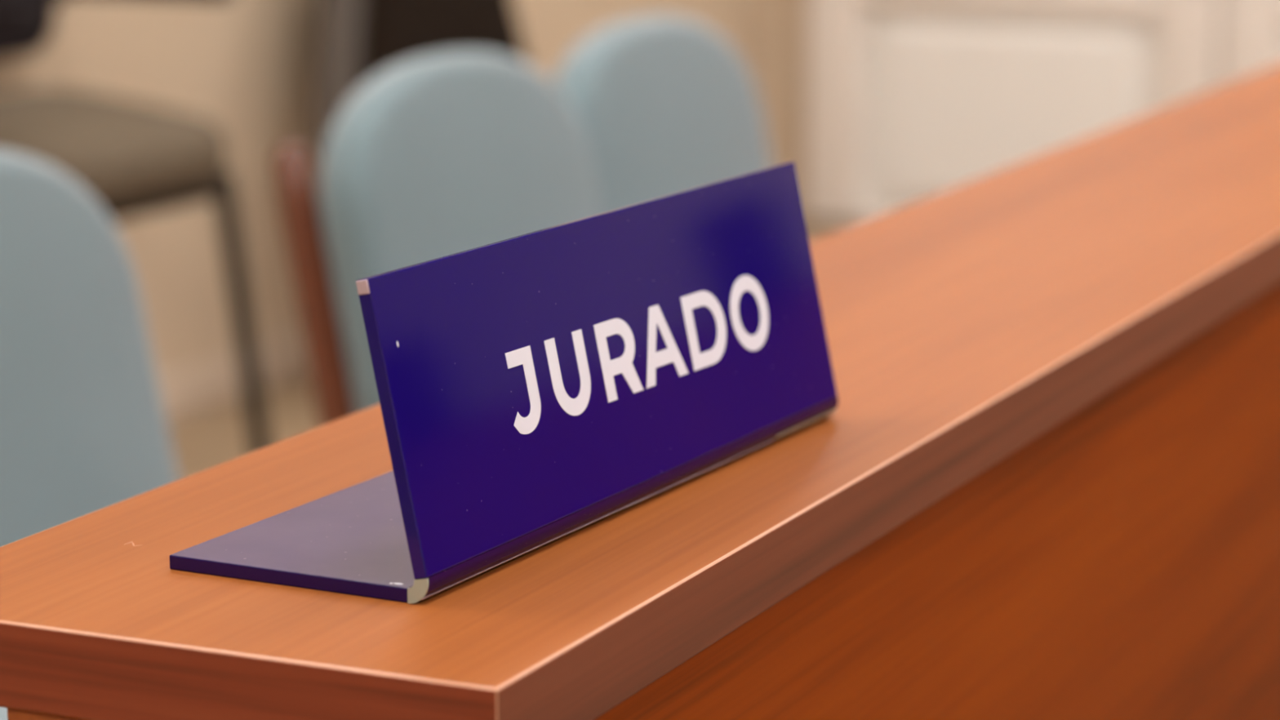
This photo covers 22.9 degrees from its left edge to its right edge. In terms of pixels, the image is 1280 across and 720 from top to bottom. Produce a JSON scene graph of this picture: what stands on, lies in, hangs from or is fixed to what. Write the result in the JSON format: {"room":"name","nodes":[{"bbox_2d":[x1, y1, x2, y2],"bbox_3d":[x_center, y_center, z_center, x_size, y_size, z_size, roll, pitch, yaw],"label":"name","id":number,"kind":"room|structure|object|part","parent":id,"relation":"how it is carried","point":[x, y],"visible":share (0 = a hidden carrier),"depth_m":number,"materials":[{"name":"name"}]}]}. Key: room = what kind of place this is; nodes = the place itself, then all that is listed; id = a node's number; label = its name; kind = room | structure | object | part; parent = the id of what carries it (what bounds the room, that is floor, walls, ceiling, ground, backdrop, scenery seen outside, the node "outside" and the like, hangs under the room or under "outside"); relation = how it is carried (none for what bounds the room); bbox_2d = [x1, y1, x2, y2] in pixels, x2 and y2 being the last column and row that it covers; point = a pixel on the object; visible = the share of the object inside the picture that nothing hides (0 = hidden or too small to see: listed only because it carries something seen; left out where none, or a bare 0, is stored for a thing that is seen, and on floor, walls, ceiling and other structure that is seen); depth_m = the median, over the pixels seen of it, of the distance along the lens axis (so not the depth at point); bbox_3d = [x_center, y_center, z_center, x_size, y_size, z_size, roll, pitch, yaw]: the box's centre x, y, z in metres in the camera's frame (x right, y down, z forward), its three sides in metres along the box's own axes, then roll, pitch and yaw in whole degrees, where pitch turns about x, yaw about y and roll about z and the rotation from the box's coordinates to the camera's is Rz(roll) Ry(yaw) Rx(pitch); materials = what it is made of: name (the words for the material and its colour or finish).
{"room":"courtroom","nodes":[
{"label":"courtroom","id":0,"kind":"room"},
{"bbox_2d":[0,0,757,378],"bbox_3d":[-1.905,-0.888,2.725,0.120,2.900,10.440,5,12,24],"label":"wall","id":1,"kind":"structure","parent":0,"point":[247,68],"depth_m":5.35,"materials":[{"name":"beige paint"}]},
{"bbox_2d":[157,332,309,421],"bbox_3d":[-1.844,0.504,2.966,0.014,0.075,10.200,5,12,24],"label":"baseboard","id":2,"kind":"structure","parent":1,"relation":"attached to","point":[201,387],"depth_m":5.37,"materials":[{"name":"beige paint"}]},
{"bbox_2d":[166,219,857,479],"bbox_3d":[1.558,0.886,1.450,7.740,0.100,10.440,5,12,24],"label":"floor","id":3,"kind":"structure","parent":0,"point":[201,440],"depth_m":5.22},
{"bbox_2d":[0,149,178,719],"bbox_3d":[-0.273,0.285,2.119,0.578,0.831,0.401,5,12,24],"label":"padded chair","id":4,"kind":"object","parent":3,"relation":"on","point":[84,428],"visible":0.44,"depth_m":2.21,"materials":[{"name":"blue fabric"}]},
{"bbox_3d":[-0.215,0.249,2.084,0.450,0.085,0.385,5,12,24],"label":"seat","id":5,"kind":"part","parent":4,"relation":"part of","materials":[{"name":"blue fabric"}]},
{"bbox_3d":[-0.458,0.024,2.155,0.114,0.331,0.400,5,12,24],"label":"backrest","id":6,"kind":"part","parent":4,"relation":"part of","materials":[{"name":"blue fabric"}]},
{"bbox_2d":[0,0,271,452],"bbox_3d":[-0.825,-0.245,4.536,0.420,0.952,0.540,5,12,24],"label":"chair","id":7,"kind":"object","parent":3,"relation":"on","point":[135,158],"visible":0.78,"depth_m":4.51,"materials":[{"name":"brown fabric"}]},
{"bbox_3d":[-0.947,-0.466,4.292,0.315,0.035,0.080,5,12,24],"label":"armrest","id":8,"kind":"part","parent":7,"relation":"part of","materials":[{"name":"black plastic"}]},
{"bbox_3d":[-0.991,-0.573,4.516,0.082,0.300,0.460,5,12,24],"label":"backrest","id":9,"kind":"part","parent":7,"relation":"part of","materials":[{"name":"black plastic"}]},
{"bbox_3d":[-0.826,-0.306,4.524,0.340,0.134,0.470,5,12,24],"label":"seat","id":10,"kind":"part","parent":7,"relation":"part of","materials":[{"name":"grey fabric"}]},
{"bbox_3d":[-0.755,-0.546,4.702,0.315,0.035,0.080,5,12,24],"label":"armrest","id":11,"kind":"part","parent":7,"relation":"part of","materials":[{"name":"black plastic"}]},
{"bbox_3d":[-0.812,-0.234,4.532,0.270,0.037,0.430,5,12,24],"label":"seat frame","id":12,"kind":"part","parent":7,"relation":"part of","materials":[{"name":"black metal"}]},
{"bbox_3d":[-0.588,-0.040,4.706,0.097,0.484,0.032,5,12,24],"label":"leg","id":13,"kind":"part","parent":7,"relation":"part of","materials":[{"name":"black metal"}]},
{"bbox_2d":[310,0,528,161],"bbox_3d":[-0.166,-0.412,5.478,0.699,0.922,0.625,5,12,24],"label":"armchair","id":14,"kind":"object","parent":3,"relation":"on","point":[357,40],"visible":0.15,"depth_m":5.35,"materials":[{"name":"black fabric"}]},
{"bbox_3d":[-0.349,-0.626,5.523,0.099,0.520,0.625,5,12,24],"label":"backrest","id":15,"kind":"part","parent":14,"relation":"part of","materials":[{"name":"black fabric"}]},
{"bbox_2d":[272,49,600,426],"bbox_3d":[0.027,0.152,2.807,0.578,0.831,0.401,6,13,29],"label":"padded chair","id":16,"kind":"object","parent":3,"relation":"on","point":[437,155],"visible":0.37,"depth_m":2.74,"materials":[{"name":"fabric"}]},
{"bbox_3d":[-0.272,0.192,2.771,0.096,0.766,0.035,6,13,29],"label":"leg","id":17,"kind":"part","parent":16,"relation":"part of","materials":[{"name":"brown wood"}]},
{"bbox_3d":[-0.178,-0.042,2.886,0.018,0.060,0.370,6,13,29],"label":"rail","id":18,"kind":"part","parent":16,"relation":"part of","materials":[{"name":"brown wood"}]},
{"bbox_2d":[0,63,1279,719],"bbox_3d":[0.767,0.126,2.849,0.204,0.860,4.300,5,12,24],"label":"desk","id":19,"kind":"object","parent":3,"relation":"on","point":[1042,482],"depth_m":1.16,"materials":[{"name":"brown wood"}]},
{"bbox_3d":[-0.111,0.510,0.937,0.134,0.835,0.018,5,12,24],"label":"panel","id":20,"kind":"part","parent":19,"relation":"part of","materials":[{"name":"brown wood"}]},
{"bbox_2d":[169,161,838,603],"bbox_3d":[-0.033,-0.004,1.021,0.088,0.092,0.285,6,12,27],"label":"name sign","id":21,"kind":"object","parent":19,"relation":"on","point":[535,388],"visible":1,"depth_m":0.97,"materials":[{"name":"blue plastic"}]},
{"bbox_3d":[-0.036,0.039,1.030,0.082,0.004,0.284,6,12,27],"label":"plate","id":22,"kind":"part","parent":21,"relation":"part of","materials":[{"name":"blue plastic"}]},
{"bbox_3d":[-0.004,-0.004,1.005,0.022,0.084,0.284,6,12,27],"label":"panel","id":23,"kind":"part","parent":21,"relation":"part of","materials":[{"name":"blue plastic"}]},
{"bbox_3d":[0.850,0.146,2.815,0.018,0.835,4.294,5,12,24],"label":"panel","id":24,"kind":"part","parent":19,"relation":"part of","materials":[{"name":"brown wood"}]},
{"bbox_2d":[551,14,772,213],"bbox_3d":[0.206,0.080,3.180,0.578,0.831,0.401,6,12,28],"label":"padded chair","id":25,"kind":"object","parent":3,"relation":"on","point":[662,105],"visible":0.28,"depth_m":3.17,"materials":[{"name":"fabric"}]},
{"bbox_2d":[756,0,862,222],"bbox_3d":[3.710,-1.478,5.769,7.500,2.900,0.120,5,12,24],"label":"door frame","id":26,"kind":"structure","parent":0,"point":[781,79],"depth_m":7.44,"materials":[{"name":"beige paint"}]},
{"bbox_2d":[804,0,1279,221],"bbox_3d":[1.268,-1.271,6.821,1.948,2.068,0.109,5,12,24],"label":"door","id":27,"kind":"structure","parent":26,"relation":"in","point":[908,101],"depth_m":7.20,"materials":[{"name":"white paint"}]},
{"bbox_3d":[0.834,-0.553,7.194,0.699,0.482,0.026,5,12,24],"label":"panel","id":28,"kind":"part","parent":27,"relation":"part of","materials":[{"name":"white paint"}]}
]}

